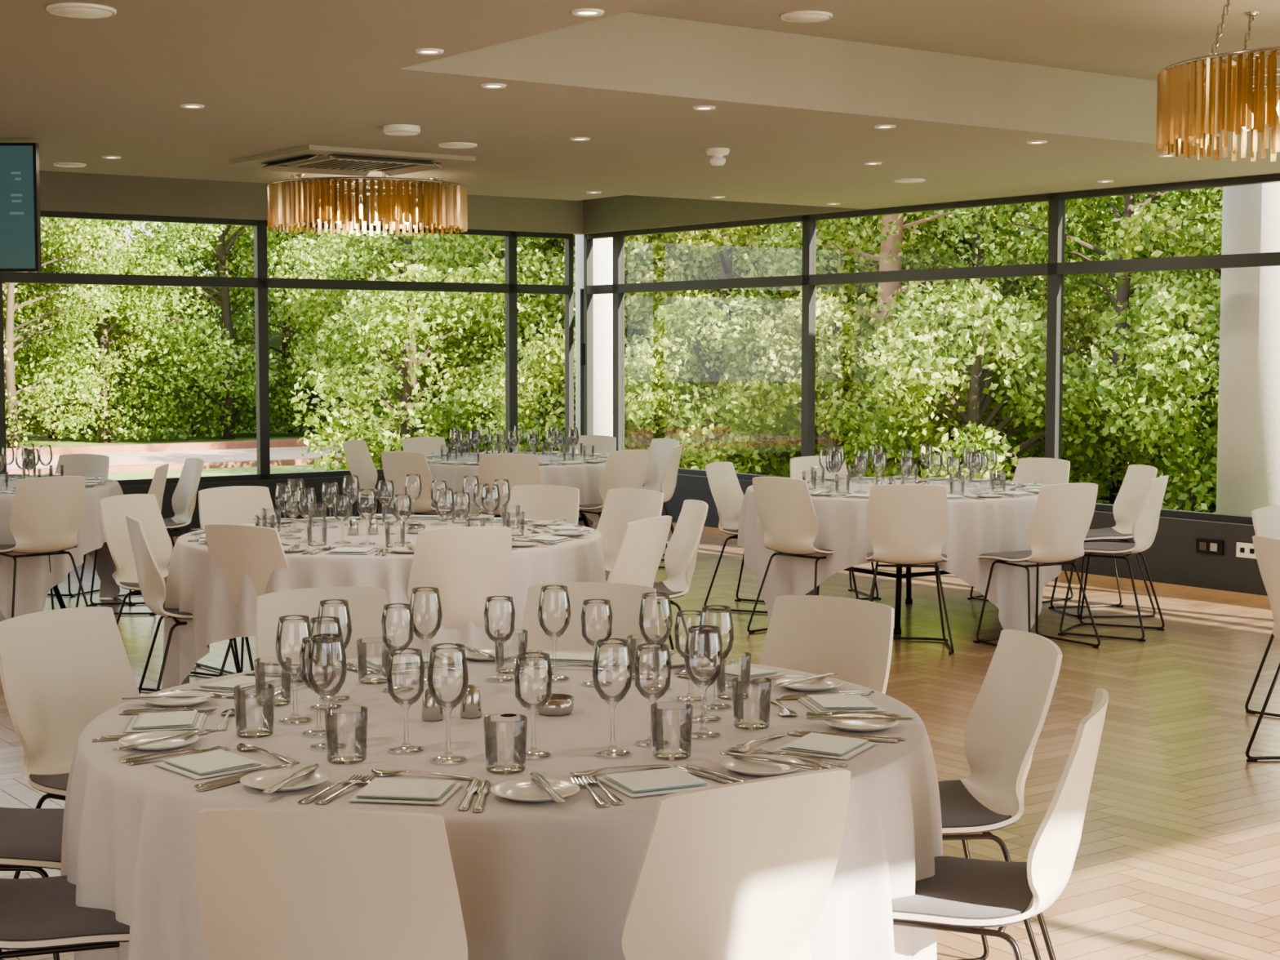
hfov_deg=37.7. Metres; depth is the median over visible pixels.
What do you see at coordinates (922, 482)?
tealight holder
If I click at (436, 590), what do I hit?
wine glass
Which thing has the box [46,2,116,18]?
ceiling speaker
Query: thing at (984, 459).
wine glass
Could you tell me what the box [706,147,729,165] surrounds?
smoke detector
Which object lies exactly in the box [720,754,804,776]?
plate
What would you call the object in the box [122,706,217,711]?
fork
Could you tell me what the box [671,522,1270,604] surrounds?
baseboard
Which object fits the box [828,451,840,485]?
wine glass
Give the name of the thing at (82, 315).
deciduous tree
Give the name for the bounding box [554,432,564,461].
wine glass
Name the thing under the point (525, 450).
water tumbler
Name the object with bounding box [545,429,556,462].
wine glass
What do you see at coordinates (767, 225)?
deciduous tree
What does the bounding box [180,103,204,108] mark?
recessed light
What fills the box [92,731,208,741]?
table knife
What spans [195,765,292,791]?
table knife
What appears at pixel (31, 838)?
dining chair
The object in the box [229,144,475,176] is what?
air conditioner
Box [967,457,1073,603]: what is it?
dining chair
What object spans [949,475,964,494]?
water tumbler
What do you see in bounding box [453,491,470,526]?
wine glass
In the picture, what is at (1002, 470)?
water tumbler
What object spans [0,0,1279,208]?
ceiling
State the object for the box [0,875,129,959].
dining chair
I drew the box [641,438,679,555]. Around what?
dining chair
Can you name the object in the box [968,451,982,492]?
wine glass
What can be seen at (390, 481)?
wine glass
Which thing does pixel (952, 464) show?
wine glass
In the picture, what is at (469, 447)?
water tumbler
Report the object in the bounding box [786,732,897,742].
table knife
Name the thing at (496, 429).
wine glass
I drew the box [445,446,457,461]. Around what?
water tumbler
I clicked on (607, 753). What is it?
wine glass
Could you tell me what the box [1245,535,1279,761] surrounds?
dining chair
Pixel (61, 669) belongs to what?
dining chair
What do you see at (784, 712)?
spoon
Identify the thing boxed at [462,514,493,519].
plate
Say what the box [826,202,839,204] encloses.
recessed light
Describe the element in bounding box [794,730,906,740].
table knife
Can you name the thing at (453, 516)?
water tumbler
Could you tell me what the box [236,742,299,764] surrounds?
spoon
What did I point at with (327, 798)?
fork
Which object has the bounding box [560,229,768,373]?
deciduous tree
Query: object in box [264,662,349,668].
table knife
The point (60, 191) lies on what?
wall
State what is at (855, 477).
napkin
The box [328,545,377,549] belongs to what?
spoon
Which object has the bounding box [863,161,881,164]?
recessed light
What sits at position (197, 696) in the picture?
table knife
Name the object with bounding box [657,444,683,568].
dining chair
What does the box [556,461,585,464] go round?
napkin
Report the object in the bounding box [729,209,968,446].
deciduous tree
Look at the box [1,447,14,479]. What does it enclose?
wine glass
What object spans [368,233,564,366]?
deciduous tree
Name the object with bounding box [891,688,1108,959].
dining chair
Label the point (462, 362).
tree
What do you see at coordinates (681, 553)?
dining chair
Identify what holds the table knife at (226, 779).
on the round dining table at (551, 880)
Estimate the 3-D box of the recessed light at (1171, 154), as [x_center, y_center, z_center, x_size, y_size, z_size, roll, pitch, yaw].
[2.870,-1.763,10.202,0.104,0.008,0.104,0,4,0]
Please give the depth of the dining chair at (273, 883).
2.80 m
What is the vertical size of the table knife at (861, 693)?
0.005 m
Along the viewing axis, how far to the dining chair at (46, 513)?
10.06 m
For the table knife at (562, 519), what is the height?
0.005 m
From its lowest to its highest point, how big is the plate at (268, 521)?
0.014 m
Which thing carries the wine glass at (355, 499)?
on the round dining table at (199, 587)
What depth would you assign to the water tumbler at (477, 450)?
13.11 m
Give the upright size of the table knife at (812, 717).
0.005 m
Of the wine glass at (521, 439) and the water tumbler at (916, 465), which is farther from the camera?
the wine glass at (521, 439)
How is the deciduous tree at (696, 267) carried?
on the ground
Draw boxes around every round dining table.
[0,475,123,619]
[60,650,942,959]
[161,515,605,689]
[404,453,607,527]
[737,477,1061,634]
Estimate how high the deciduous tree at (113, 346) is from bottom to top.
6.991 m
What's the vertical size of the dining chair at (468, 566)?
0.868 m
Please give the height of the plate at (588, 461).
0.014 m
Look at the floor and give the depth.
7.54 m
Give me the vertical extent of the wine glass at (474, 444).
0.198 m
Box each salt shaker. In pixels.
[347,518,359,535]
[367,517,378,534]
[421,686,443,721]
[459,684,482,718]
[874,475,881,484]
[887,475,895,484]
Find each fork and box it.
[118,709,213,715]
[119,745,223,763]
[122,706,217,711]
[126,746,230,765]
[243,673,302,683]
[252,671,308,680]
[297,774,365,804]
[301,547,328,554]
[309,547,334,554]
[315,775,378,804]
[435,653,453,665]
[441,653,462,665]
[517,539,558,544]
[570,777,608,807]
[582,775,623,804]
[604,655,626,666]
[612,654,644,666]
[737,674,808,683]
[749,751,843,768]
[750,677,782,685]
[753,748,847,767]
[805,713,896,716]
[806,711,901,716]
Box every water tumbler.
[0,471,8,489]
[22,462,35,479]
[37,468,52,477]
[48,464,63,476]
[233,683,275,737]
[253,656,292,706]
[254,514,275,528]
[262,507,280,531]
[306,520,327,546]
[307,502,326,525]
[324,705,368,764]
[356,637,391,684]
[381,499,399,522]
[384,520,405,547]
[440,444,451,458]
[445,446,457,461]
[450,501,468,523]
[459,444,471,456]
[465,517,485,526]
[476,448,488,462]
[483,713,527,774]
[493,628,528,674]
[497,441,508,453]
[501,504,519,528]
[505,511,524,536]
[524,448,535,454]
[541,441,552,455]
[563,447,574,461]
[571,443,582,457]
[582,444,594,459]
[626,634,661,679]
[650,701,693,759]
[715,650,751,700]
[732,675,771,729]
[802,471,816,488]
[810,466,824,484]
[835,474,849,493]
[848,464,862,482]
[888,475,904,484]
[903,464,917,481]
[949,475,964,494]
[958,466,972,483]
[989,469,1004,487]
[991,472,1006,492]
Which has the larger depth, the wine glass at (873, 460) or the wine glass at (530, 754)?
the wine glass at (873, 460)
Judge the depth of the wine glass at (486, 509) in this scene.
7.91 m
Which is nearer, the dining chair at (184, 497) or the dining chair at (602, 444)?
the dining chair at (184, 497)
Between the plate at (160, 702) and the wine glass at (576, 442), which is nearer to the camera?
the plate at (160, 702)
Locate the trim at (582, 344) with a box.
[580,288,585,435]
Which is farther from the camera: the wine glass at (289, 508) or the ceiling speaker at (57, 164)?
the ceiling speaker at (57, 164)
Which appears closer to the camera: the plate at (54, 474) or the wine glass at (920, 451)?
the wine glass at (920, 451)
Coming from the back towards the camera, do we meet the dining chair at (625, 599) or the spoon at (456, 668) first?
the dining chair at (625, 599)
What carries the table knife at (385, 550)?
on the round dining table at (199, 587)
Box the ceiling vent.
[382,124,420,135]
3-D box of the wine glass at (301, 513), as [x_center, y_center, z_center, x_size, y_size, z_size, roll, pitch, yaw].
[-1.373,0.144,7.730,0.080,0.223,0.080,3,5,39]
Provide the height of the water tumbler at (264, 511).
0.100 m
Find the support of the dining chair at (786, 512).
on the floor
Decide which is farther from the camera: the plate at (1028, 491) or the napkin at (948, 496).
the plate at (1028, 491)
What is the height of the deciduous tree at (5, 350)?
4.654 m
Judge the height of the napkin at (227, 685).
0.012 m
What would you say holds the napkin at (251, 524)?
on the round dining table at (199, 587)
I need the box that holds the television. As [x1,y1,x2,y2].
[0,142,41,271]
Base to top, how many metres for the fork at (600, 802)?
0.011 m
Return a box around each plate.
[35,473,60,476]
[84,476,102,479]
[84,483,98,486]
[118,730,199,751]
[142,690,214,706]
[240,768,328,791]
[266,518,295,523]
[279,660,341,674]
[282,545,310,551]
[359,513,393,519]
[387,546,415,553]
[426,459,439,462]
[457,648,518,661]
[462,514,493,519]
[465,462,479,465]
[489,778,580,802]
[511,540,537,546]
[530,520,564,525]
[537,462,551,465]
[541,451,561,453]
[551,531,587,536]
[582,460,605,462]
[588,453,608,455]
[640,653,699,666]
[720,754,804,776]
[775,675,843,691]
[809,491,835,495]
[817,476,843,479]
[822,713,898,732]
[893,475,918,479]
[966,478,989,481]
[974,493,1004,497]
[1017,482,1044,486]
[1022,489,1039,493]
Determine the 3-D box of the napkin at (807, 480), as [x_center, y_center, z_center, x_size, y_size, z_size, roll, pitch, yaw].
[0.989,0.003,11.285,0.158,0.012,0.168,4,6,45]
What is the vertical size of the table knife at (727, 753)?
0.005 m
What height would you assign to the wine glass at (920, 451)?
0.223 m
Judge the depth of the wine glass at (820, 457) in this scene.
10.79 m
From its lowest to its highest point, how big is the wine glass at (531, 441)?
0.198 m
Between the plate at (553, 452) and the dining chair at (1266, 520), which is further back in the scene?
the plate at (553, 452)
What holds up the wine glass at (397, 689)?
on the round dining table at (551, 880)
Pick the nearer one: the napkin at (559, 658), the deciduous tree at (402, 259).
the napkin at (559, 658)
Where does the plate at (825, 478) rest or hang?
on the round dining table at (976, 527)
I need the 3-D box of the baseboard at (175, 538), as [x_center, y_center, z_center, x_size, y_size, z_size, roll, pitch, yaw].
[-6.994,0.643,12.658,15.980,0.050,0.020,-3,5,-36]
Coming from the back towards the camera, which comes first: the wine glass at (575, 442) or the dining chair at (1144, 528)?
the wine glass at (575, 442)
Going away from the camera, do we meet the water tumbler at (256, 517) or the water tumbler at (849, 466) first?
the water tumbler at (256, 517)
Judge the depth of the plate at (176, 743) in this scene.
3.78 m
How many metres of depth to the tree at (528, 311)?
26.09 m
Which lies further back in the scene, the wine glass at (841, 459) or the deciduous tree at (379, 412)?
the deciduous tree at (379, 412)
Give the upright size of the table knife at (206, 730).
0.005 m
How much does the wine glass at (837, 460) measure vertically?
0.198 m
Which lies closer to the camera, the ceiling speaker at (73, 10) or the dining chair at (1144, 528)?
the ceiling speaker at (73, 10)
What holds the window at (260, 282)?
in the wall at (60, 191)
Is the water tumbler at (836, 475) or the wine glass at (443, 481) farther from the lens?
the water tumbler at (836, 475)
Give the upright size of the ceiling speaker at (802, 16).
0.012 m
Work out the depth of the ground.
34.32 m
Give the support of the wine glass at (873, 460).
on the round dining table at (976, 527)
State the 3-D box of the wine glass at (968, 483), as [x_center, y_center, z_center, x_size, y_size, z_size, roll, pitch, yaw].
[1.929,-0.084,11.005,0.080,0.223,0.080,-2,5,-30]
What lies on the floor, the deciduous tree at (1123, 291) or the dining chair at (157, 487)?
the dining chair at (157, 487)
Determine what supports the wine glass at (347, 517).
on the round dining table at (199, 587)
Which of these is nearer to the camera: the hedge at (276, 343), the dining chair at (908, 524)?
the dining chair at (908, 524)
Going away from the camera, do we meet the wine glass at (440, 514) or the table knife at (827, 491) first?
the wine glass at (440, 514)
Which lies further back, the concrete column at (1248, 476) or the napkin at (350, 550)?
the concrete column at (1248, 476)
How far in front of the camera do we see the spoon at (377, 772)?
3.49 m
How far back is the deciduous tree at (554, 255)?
30.92 m
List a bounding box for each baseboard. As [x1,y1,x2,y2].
[169,536,178,542]
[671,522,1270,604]
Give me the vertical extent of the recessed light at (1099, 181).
0.008 m
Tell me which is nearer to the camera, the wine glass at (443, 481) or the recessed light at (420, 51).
the recessed light at (420, 51)
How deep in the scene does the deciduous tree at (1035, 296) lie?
23.26 m
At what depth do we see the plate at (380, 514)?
8.87 m
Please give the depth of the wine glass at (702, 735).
3.84 m
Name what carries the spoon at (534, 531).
on the round dining table at (199, 587)
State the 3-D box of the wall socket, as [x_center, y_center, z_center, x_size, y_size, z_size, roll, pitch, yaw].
[3.636,0.424,11.625,0.017,0.090,0.460,-3,5,-36]
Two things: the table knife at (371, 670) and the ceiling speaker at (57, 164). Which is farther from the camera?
the ceiling speaker at (57, 164)
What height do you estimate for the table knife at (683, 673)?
0.005 m
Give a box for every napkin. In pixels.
[0,474,31,476]
[84,480,104,482]
[123,710,206,732]
[154,749,269,778]
[191,675,281,693]
[195,533,205,539]
[240,523,270,526]
[305,515,349,521]
[325,546,377,554]
[347,777,462,804]
[366,655,440,671]
[408,515,441,519]
[436,461,466,464]
[452,453,476,455]
[491,517,536,523]
[524,535,572,542]
[538,652,617,666]
[542,525,582,531]
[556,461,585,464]
[561,453,587,455]
[596,767,712,797]
[693,664,785,680]
[772,732,877,759]
[797,694,886,713]
[800,479,821,482]
[842,493,870,497]
[853,476,884,479]
[925,477,956,480]
[946,494,967,498]
[988,480,1022,484]
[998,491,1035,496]
[1022,485,1040,488]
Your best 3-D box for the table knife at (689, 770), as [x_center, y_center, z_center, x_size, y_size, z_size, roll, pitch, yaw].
[0.133,0.551,3.479,0.022,0.005,0.230,-3,5,-35]
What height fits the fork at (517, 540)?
0.011 m
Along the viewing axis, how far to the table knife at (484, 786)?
3.33 m
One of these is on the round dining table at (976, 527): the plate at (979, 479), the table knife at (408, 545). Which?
the plate at (979, 479)
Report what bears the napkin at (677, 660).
on the round dining table at (551, 880)
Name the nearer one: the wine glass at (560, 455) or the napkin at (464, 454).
the wine glass at (560, 455)
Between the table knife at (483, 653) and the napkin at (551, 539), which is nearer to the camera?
the table knife at (483, 653)
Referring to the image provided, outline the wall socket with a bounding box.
[1195,537,1256,559]
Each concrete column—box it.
[575,235,613,436]
[1216,182,1279,515]
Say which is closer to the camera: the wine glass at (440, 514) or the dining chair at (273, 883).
the dining chair at (273, 883)
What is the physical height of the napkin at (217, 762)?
0.012 m
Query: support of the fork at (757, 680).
on the round dining table at (551, 880)
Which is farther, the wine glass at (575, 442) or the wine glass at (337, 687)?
the wine glass at (575, 442)
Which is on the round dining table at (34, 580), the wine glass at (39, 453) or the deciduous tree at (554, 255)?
the wine glass at (39, 453)
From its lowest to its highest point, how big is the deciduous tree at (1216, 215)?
6.949 m
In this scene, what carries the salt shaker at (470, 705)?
on the round dining table at (551, 880)
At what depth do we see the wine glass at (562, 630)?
4.50 m
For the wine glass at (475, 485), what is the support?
on the round dining table at (199, 587)
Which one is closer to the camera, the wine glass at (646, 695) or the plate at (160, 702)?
the wine glass at (646, 695)
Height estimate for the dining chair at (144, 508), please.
0.868 m
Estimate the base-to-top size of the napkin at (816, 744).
0.012 m
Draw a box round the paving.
[6,439,378,475]
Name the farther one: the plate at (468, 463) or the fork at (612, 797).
the plate at (468, 463)
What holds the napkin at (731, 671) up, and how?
on the round dining table at (551, 880)
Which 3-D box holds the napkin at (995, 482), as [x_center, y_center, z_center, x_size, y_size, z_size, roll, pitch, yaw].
[2.171,0.014,11.126,0.158,0.012,0.168,-2,5,-30]
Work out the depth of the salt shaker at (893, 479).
10.74 m
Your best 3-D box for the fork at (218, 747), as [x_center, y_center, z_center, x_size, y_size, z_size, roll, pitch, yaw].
[-0.916,0.534,3.673,0.203,0.011,0.025,-3,5,-33]
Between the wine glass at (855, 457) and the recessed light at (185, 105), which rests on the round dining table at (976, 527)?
the wine glass at (855, 457)
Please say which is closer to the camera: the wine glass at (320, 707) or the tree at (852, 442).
the wine glass at (320, 707)
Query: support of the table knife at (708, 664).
on the round dining table at (551, 880)
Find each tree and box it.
[2,217,135,448]
[2,219,183,439]
[2,282,60,384]
[4,217,220,443]
[4,338,9,361]
[88,222,346,439]
[110,222,273,434]
[187,225,389,432]
[212,227,421,435]
[267,228,486,446]
[288,260,502,471]
[340,234,460,426]
[352,231,477,397]
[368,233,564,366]
[373,329,486,451]
[403,232,699,355]
[403,244,630,453]
[444,335,558,453]
[453,235,575,348]
[461,312,669,453]
[466,333,564,453]
[476,235,697,320]
[545,293,706,448]
[548,219,872,475]
[548,224,798,441]
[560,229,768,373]
[624,224,782,440]
[624,288,826,476]
[624,327,780,468]
[693,208,1040,464]
[700,285,951,477]
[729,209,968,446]
[742,203,1039,476]
[753,217,968,455]
[765,196,1136,483]
[821,190,1219,463]
[833,278,1082,477]
[857,281,1146,483]
[937,187,1222,504]
[982,192,1221,479]
[1062,271,1221,513]
[1066,186,1222,504]
[1097,190,1222,486]
[1151,187,1222,283]
[1161,337,1219,512]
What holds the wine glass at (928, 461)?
on the round dining table at (976, 527)
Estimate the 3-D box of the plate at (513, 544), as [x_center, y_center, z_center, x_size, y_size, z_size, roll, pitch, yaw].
[-0.489,0.259,7.599,0.160,0.014,0.160,3,5,41]
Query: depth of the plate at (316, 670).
4.64 m
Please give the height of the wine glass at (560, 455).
0.198 m
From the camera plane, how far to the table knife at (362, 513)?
8.83 m
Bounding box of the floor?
[0,523,1279,959]
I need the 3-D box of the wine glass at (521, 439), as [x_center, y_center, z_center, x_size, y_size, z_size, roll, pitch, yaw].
[-0.909,-0.297,14.063,0.080,0.223,0.080,0,4,-1]
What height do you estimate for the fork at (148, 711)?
0.011 m
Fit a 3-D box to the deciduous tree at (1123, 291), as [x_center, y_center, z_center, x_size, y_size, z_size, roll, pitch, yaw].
[5.375,-2.655,20.247,3.867,5.902,3.865,2,4,25]
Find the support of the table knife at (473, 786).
on the round dining table at (551, 880)
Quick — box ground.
[5,424,1183,510]
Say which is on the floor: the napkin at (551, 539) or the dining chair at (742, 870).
the dining chair at (742, 870)
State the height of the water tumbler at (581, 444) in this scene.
0.100 m
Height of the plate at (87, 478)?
0.014 m
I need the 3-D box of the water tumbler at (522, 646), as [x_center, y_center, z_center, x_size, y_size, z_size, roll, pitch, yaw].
[-0.318,0.422,4.628,0.083,0.100,0.083,0,4,-3]
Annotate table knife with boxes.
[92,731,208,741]
[101,728,215,737]
[112,728,205,751]
[121,695,226,699]
[160,691,249,698]
[169,688,256,697]
[194,763,293,787]
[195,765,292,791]
[253,518,299,520]
[262,763,319,794]
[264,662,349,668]
[288,543,300,551]
[337,659,380,674]
[346,665,370,674]
[362,512,381,517]
[374,547,382,555]
[381,548,388,555]
[407,544,414,550]
[457,777,480,810]
[463,644,495,659]
[468,512,482,517]
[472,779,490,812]
[511,540,548,543]
[524,519,565,523]
[526,649,533,665]
[528,650,542,666]
[529,771,564,803]
[531,536,584,538]
[533,525,582,528]
[543,529,595,532]
[644,649,677,665]
[674,659,727,674]
[674,764,735,783]
[679,661,734,675]
[686,764,745,782]
[720,751,822,770]
[773,672,836,687]
[775,692,870,699]
[781,689,874,697]
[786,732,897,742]
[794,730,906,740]
[806,715,915,719]
[815,490,831,494]
[972,493,1013,495]
[1018,481,1041,484]
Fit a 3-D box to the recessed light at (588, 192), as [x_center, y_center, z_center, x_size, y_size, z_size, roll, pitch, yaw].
[-0.310,-1.930,12.596,0.104,0.008,0.104,0,4,0]
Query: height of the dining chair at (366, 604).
0.868 m
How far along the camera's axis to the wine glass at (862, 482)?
11.13 m
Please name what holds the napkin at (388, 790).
on the round dining table at (551, 880)
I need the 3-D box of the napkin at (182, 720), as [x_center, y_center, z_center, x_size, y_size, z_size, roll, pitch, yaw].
[-1.007,0.511,3.985,0.158,0.012,0.168,-1,4,-9]
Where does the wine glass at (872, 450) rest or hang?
on the round dining table at (976, 527)
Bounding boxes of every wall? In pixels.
[39,170,583,537]
[582,172,1279,595]
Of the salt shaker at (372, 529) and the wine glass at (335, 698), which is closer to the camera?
the wine glass at (335, 698)
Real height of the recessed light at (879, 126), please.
0.008 m
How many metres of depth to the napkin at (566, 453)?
14.13 m
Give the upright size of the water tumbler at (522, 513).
0.100 m
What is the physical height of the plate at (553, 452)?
0.014 m
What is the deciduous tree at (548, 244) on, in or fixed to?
on the ground
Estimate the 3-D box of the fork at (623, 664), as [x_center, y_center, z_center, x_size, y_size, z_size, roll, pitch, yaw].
[-0.022,0.458,4.779,0.025,0.011,0.203,2,4,21]
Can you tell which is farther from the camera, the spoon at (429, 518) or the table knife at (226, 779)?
the spoon at (429, 518)
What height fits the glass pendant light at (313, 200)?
0.345 m
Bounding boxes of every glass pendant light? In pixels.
[266,173,467,235]
[1155,0,1279,161]
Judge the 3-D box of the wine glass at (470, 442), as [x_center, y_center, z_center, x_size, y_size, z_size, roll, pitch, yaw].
[-1.164,-0.239,13.238,0.080,0.223,0.080,3,5,35]
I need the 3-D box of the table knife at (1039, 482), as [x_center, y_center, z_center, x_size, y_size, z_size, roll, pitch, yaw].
[2.270,0.018,10.930,0.230,0.005,0.022,-4,6,-44]
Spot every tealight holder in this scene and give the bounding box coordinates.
[406,524,425,533]
[535,693,573,715]
[914,480,928,484]
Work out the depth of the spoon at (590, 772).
3.52 m
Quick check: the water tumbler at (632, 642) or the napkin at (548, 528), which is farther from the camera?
the napkin at (548, 528)
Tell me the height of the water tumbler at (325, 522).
0.100 m
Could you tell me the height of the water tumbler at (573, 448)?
0.100 m
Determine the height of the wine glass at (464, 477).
0.223 m
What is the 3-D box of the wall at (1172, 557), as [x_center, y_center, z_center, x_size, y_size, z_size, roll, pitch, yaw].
[4.136,-0.621,11.013,0.160,3.040,15.620,-3,5,-36]
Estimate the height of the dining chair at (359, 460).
0.868 m
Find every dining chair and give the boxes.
[0,475,88,617]
[0,606,139,959]
[0,807,64,959]
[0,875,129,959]
[47,453,109,597]
[75,463,168,614]
[97,493,238,691]
[115,457,204,605]
[124,513,253,693]
[195,485,275,674]
[196,807,467,959]
[204,523,288,676]
[255,586,398,668]
[342,440,391,516]
[381,450,464,515]
[402,436,446,455]
[407,526,511,628]
[477,453,540,517]
[506,484,579,524]
[520,582,659,653]
[568,435,616,528]
[578,448,649,517]
[595,488,664,653]
[606,515,671,587]
[621,767,850,959]
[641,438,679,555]
[653,499,708,654]
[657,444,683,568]
[703,462,767,613]
[746,476,858,634]
[758,595,893,693]
[790,456,881,599]
[865,484,954,654]
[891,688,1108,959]
[937,629,1062,959]
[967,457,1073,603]
[973,482,1100,648]
[1048,464,1157,618]
[1057,475,1168,641]
[1244,506,1279,717]
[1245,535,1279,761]
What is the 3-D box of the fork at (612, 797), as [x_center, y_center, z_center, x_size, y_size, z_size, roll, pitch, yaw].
[-0.067,0.555,3.375,0.025,0.011,0.203,-1,4,-17]
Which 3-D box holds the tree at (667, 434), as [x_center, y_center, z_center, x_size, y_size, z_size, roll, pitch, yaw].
[0.527,-0.856,22.652,2.430,2.052,2.396,3,5,33]
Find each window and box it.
[0,210,573,485]
[583,173,1279,524]
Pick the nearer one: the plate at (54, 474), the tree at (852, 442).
the plate at (54, 474)
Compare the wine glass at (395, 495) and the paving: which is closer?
the wine glass at (395, 495)
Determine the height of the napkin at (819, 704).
0.012 m
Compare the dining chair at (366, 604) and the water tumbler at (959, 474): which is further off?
the water tumbler at (959, 474)
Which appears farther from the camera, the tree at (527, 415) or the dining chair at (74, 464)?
the tree at (527, 415)
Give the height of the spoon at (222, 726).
0.011 m
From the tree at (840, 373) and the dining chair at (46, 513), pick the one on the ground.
the tree at (840, 373)
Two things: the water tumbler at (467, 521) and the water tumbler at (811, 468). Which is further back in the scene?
the water tumbler at (811, 468)
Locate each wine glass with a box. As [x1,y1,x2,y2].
[0,453,4,487]
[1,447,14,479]
[15,448,29,474]
[21,443,35,478]
[22,451,35,478]
[26,448,39,477]
[38,444,52,476]
[275,482,293,536]
[275,614,312,724]
[283,490,302,538]
[284,485,302,533]
[287,478,305,530]
[296,487,316,542]
[299,635,336,736]
[306,633,346,750]
[309,616,342,710]
[316,599,351,701]
[321,482,338,528]
[332,493,351,543]
[342,475,359,525]
[356,488,377,544]
[377,480,394,524]
[381,603,413,692]
[386,648,425,753]
[393,493,411,543]
[404,474,422,524]
[409,586,442,684]
[426,643,468,764]
[430,480,447,524]
[435,488,454,520]
[448,428,460,460]
[452,426,463,457]
[453,431,463,458]
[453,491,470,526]
[459,432,470,461]
[462,475,479,526]
[469,430,479,457]
[469,430,480,462]
[473,483,490,526]
[480,426,489,453]
[480,484,500,515]
[484,487,500,526]
[484,595,515,681]
[488,433,499,453]
[492,479,510,526]
[495,429,505,453]
[506,430,518,449]
[513,425,524,442]
[514,652,552,758]
[526,433,537,453]
[528,429,539,455]
[537,585,571,680]
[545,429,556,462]
[549,426,559,456]
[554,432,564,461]
[555,430,565,457]
[567,426,577,457]
[567,431,577,458]
[568,428,578,460]
[580,599,613,686]
[591,638,632,756]
[634,643,671,746]
[638,591,672,691]
[674,609,707,701]
[684,625,723,738]
[689,625,723,721]
[697,604,733,709]
[818,448,832,487]
[825,453,839,488]
[827,450,842,490]
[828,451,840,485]
[831,445,844,484]
[853,456,867,492]
[856,448,869,483]
[871,444,884,482]
[872,452,887,480]
[899,457,913,478]
[901,448,913,483]
[919,444,933,482]
[927,453,942,480]
[941,449,953,484]
[946,456,960,493]
[962,446,975,484]
[965,452,978,486]
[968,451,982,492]
[974,454,988,490]
[982,448,997,488]
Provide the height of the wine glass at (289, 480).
0.223 m
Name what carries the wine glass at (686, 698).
on the round dining table at (551, 880)
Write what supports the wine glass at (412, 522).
on the round dining table at (199, 587)
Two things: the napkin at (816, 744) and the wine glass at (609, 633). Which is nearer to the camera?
the napkin at (816, 744)
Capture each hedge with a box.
[3,248,448,431]
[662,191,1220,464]
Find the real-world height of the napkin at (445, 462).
0.012 m
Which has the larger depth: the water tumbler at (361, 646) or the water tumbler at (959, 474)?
the water tumbler at (959, 474)
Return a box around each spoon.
[216,707,235,730]
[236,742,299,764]
[274,679,324,695]
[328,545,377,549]
[371,768,475,780]
[391,665,462,674]
[406,518,448,521]
[527,528,540,533]
[534,665,615,671]
[569,764,670,777]
[676,675,732,687]
[728,733,784,751]
[770,699,797,715]
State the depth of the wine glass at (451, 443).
13.45 m
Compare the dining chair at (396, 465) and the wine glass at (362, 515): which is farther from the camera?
the dining chair at (396, 465)
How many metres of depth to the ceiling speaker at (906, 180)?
11.64 m
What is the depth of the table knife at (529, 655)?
4.86 m
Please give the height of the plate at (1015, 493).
0.012 m
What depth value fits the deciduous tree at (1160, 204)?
24.29 m
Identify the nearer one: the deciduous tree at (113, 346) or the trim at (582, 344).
the trim at (582, 344)
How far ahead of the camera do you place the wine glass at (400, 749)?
3.70 m
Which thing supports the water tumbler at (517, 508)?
on the round dining table at (199, 587)
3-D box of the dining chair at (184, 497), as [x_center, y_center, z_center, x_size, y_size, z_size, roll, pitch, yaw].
[-2.983,0.305,11.619,0.536,0.868,0.479,-2,5,-29]
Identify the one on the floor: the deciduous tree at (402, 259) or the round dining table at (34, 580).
the round dining table at (34, 580)
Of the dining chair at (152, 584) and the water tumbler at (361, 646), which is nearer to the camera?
the water tumbler at (361, 646)
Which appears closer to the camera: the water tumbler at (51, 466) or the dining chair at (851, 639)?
the dining chair at (851, 639)
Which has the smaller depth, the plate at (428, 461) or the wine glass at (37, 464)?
the wine glass at (37, 464)
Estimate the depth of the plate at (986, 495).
10.06 m
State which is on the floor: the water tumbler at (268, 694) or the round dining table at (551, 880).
the round dining table at (551, 880)
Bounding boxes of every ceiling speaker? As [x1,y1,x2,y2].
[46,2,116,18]
[53,162,86,167]
[438,142,477,148]
[780,10,832,22]
[893,177,925,182]
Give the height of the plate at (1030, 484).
0.014 m
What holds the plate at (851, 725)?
on the round dining table at (551, 880)
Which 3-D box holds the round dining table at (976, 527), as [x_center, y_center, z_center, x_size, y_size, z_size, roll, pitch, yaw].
[1.522,0.421,10.804,1.886,0.750,1.897,-1,4,-17]
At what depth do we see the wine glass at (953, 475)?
10.38 m
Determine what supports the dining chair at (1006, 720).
on the floor
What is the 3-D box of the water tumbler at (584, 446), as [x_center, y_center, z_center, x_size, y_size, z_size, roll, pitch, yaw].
[-0.372,-0.201,13.589,0.083,0.100,0.083,0,4,3]
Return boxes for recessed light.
[102,155,121,159]
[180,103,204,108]
[414,48,444,54]
[480,83,506,88]
[569,137,590,141]
[571,8,604,16]
[586,191,601,193]
[692,105,715,110]
[711,195,724,198]
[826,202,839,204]
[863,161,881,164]
[874,124,896,128]
[1026,140,1047,144]
[1097,180,1113,182]
[1158,153,1172,157]
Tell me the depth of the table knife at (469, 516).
8.82 m
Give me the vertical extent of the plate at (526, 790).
0.014 m

